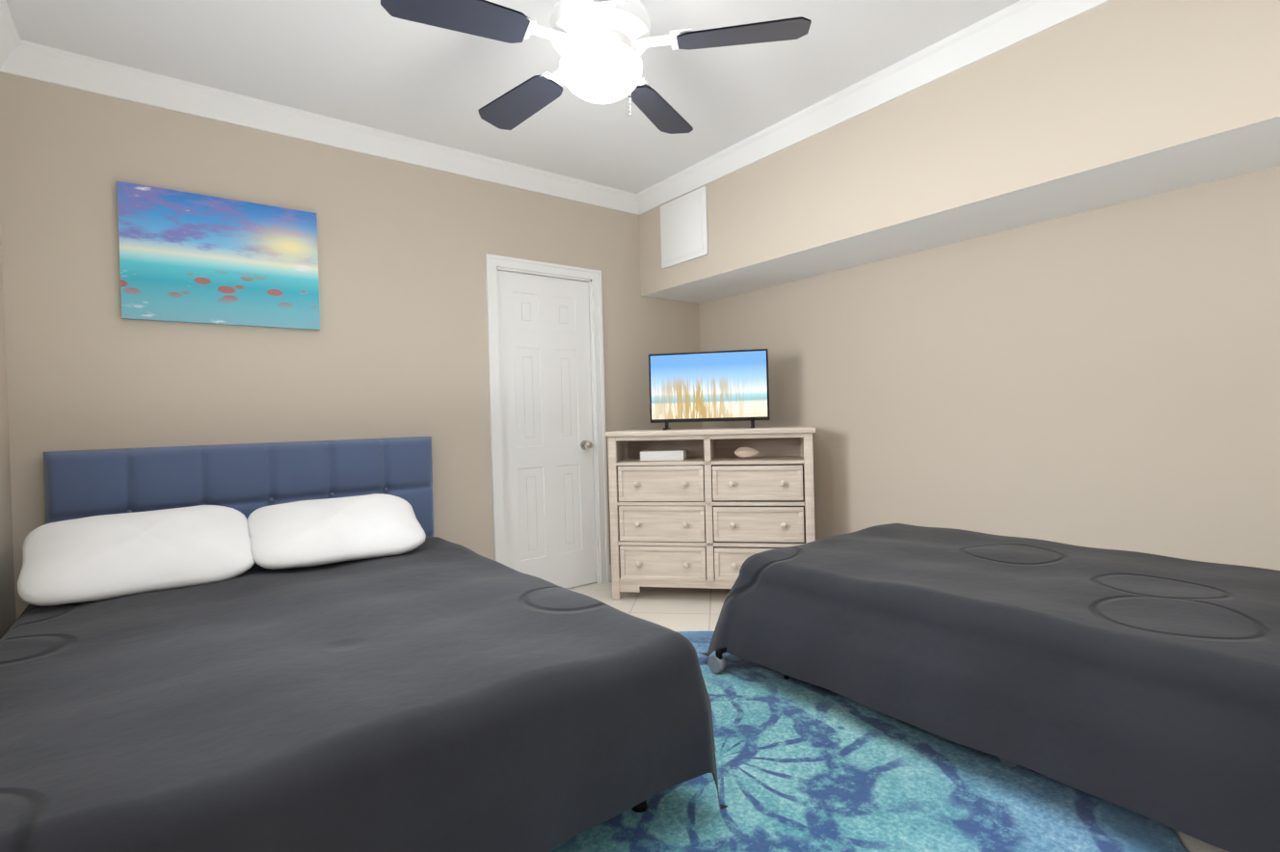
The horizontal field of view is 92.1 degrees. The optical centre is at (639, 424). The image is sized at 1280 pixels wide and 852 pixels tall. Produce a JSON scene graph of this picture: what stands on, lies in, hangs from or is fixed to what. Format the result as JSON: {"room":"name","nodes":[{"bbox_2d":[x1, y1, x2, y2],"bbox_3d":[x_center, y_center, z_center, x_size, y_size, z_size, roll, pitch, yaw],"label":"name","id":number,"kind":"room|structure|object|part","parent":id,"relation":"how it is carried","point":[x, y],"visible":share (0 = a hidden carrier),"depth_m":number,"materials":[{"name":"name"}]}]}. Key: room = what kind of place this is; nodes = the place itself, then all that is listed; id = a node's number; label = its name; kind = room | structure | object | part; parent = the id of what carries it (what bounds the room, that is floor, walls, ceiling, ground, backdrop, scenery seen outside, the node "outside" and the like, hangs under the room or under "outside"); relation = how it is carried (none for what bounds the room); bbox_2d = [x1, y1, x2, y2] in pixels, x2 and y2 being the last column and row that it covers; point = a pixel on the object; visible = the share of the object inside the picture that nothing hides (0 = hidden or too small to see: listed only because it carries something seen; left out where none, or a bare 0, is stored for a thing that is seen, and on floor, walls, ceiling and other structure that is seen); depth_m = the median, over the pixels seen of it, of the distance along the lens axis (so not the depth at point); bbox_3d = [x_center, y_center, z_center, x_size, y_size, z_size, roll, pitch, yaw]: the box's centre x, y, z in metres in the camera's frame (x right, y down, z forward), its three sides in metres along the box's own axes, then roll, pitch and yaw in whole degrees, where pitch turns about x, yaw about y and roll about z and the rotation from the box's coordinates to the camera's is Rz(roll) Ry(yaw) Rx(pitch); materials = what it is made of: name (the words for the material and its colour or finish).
{"room":"bedroom","nodes":[
{"label":"bedroom","id":0,"kind":"room"},
{"bbox_2d":[0,215,15,639],"bbox_3d":[-0.952,-0.194,0.215,0.250,2.640,5.900,-2,1,-38],"label":"wall","id":1,"kind":"structure","parent":0,"point":[7,600],"depth_m":2.36,"materials":[{"name":"beige paint"}]},
{"bbox_2d":[0,0,30,79],"bbox_3d":[-0.852,-1.462,0.304,0.086,0.109,5.400,-2,1,-38],"label":"crown molding","id":2,"kind":"structure","parent":1,"relation":"attached to","point":[13,49],"depth_m":2.39,"materials":[{"name":"white paint"}]},
{"bbox_2d":[0,72,702,620],"bbox_3d":[-0.992,-0.232,3.747,3.990,2.640,0.250,-2,1,-38],"label":"wall","id":3,"kind":"structure","parent":0,"point":[395,346],"depth_m":3.03,"materials":[{"name":"beige paint"}]},
{"bbox_2d":[116,181,319,330],"bbox_3d":[-1.917,-0.752,2.861,0.760,0.580,0.029,-2,1,-38],"label":"picture","id":4,"kind":"object","parent":3,"relation":"attached to","point":[187,257],"visible":0.93,"depth_m":2.82,"materials":[{"name":"blue paint"}]},
{"bbox_2d":[26,41,636,214],"bbox_3d":[-1.245,-1.485,3.353,3.000,0.109,0.086,-2,1,-38],"label":"crown molding","id":5,"kind":"structure","parent":3,"relation":"attached to","point":[44,64],"depth_m":3.00,"materials":[{"name":"white paint"}]},
{"bbox_2d":[484,253,610,588],"bbox_3d":[-0.625,0.030,3.988,0.814,2.092,0.291,-2,1,-38],"label":"door","id":6,"kind":"structure","parent":3,"relation":"attached to","point":[545,330],"depth_m":3.92,"materials":[{"name":"white paint"}]},
{"bbox_2d":[5,0,1019,193],"bbox_3d":[0.593,-1.619,1.415,4.240,0.100,5.900,-2,1,-38],"label":"ceiling","id":7,"kind":"structure","parent":0,"point":[374,64],"depth_m":2.65,"materials":[{"name":"white paint"}]},
{"bbox_2d":[380,0,811,133],"bbox_3d":[-0.164,-1.265,2.015,1.269,0.576,1.262,-2,1,-38],"label":"ceiling fan","id":8,"kind":"object","parent":7,"relation":"hanging from","point":[600,46],"visible":1,"depth_m":1.92,"materials":[{"name":"white"}]},
{"bbox_3d":[-0.125,-1.122,2.008,0.270,0.118,0.270,-2,1,-38],"label":"lamp shade","id":9,"kind":"part","parent":8,"relation":"part of","materials":[{"name":"white glass"}]},
{"bbox_2d":[566,581,1227,851],"bbox_3d":[0.666,1.120,1.446,4.240,0.100,5.900,-2,1,-38],"label":"floor","id":10,"kind":"structure","parent":0,"point":[685,609],"depth_m":3.60,"materials":[{"name":"tile"}]},
{"bbox_2d":[0,436,727,851],"bbox_3d":[-1.102,0.589,2.055,1.674,1.018,2.262,-2,1,-38],"label":"bed","id":11,"kind":"object","parent":10,"relation":"on","point":[308,647],"visible":1,"depth_m":1.52,"materials":[{"name":"fabric"}]},
{"bbox_2d":[604,426,815,600],"bbox_3d":[0.438,0.540,3.795,1.230,1.020,0.421,-1,1,11],"label":"dresser","id":12,"kind":"object","parent":10,"relation":"on","point":[713,508],"visible":0.92,"depth_m":3.65,"materials":[{"name":"white wood"}]},
{"bbox_2d":[648,348,769,429],"bbox_3d":[0.421,-0.209,3.801,0.730,0.474,0.180,-1,1,11],"label":"tv","id":13,"kind":"object","parent":12,"relation":"on","point":[713,386],"visible":1,"depth_m":3.78,"materials":[{"name":"black plastic"}]},
{"bbox_2d":[548,631,1187,851],"bbox_3d":[0.253,1.070,1.970,2.360,0.008,2.360,-2,1,-38],"label":"rug","id":14,"kind":"object","parent":10,"relation":"on","point":[803,766],"visible":0.5,"depth_m":1.75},
{"bbox_2d":[697,523,1279,851],"bbox_3d":[1.516,0.700,2.193,1.410,0.659,2.432,-2,1,-38],"label":"bed","id":15,"kind":"object","parent":10,"relation":"on","point":[1146,684],"visible":1,"depth_m":1.86,"materials":[{"name":"fabric"}]},
{"bbox_2d":[639,0,1279,303],"bbox_3d":[1.864,-1.273,2.388,0.560,0.680,5.400,-2,1,-38],"label":"soffit","id":16,"kind":"structure","parent":0,"point":[1111,102],"depth_m":2.49,"materials":[{"name":"beige paint"}]},
{"bbox_2d":[660,186,708,268],"bbox_3d":[0.275,-1.258,3.979,0.018,0.420,0.440,-2,1,-38],"label":"access cover","id":17,"kind":"object","parent":16,"relation":"attached to","point":[683,227],"visible":1,"depth_m":3.95,"materials":[{"name":"white paint"}]},
{"bbox_2d":[636,0,1111,214],"bbox_3d":[1.600,-1.549,2.188,0.086,0.109,5.400,-2,1,-38],"label":"crown molding","id":18,"kind":"structure","parent":16,"relation":"attached to","point":[1004,27],"depth_m":2.81,"materials":[{"name":"white paint"}]},
{"bbox_2d":[698,165,1279,570],"bbox_3d":[2.287,-0.306,2.546,0.250,2.640,5.650,-2,1,-38],"label":"wall","id":19,"kind":"structure","parent":0,"point":[1106,378],"depth_m":2.83,"materials":[{"name":"beige paint"}]}
]}

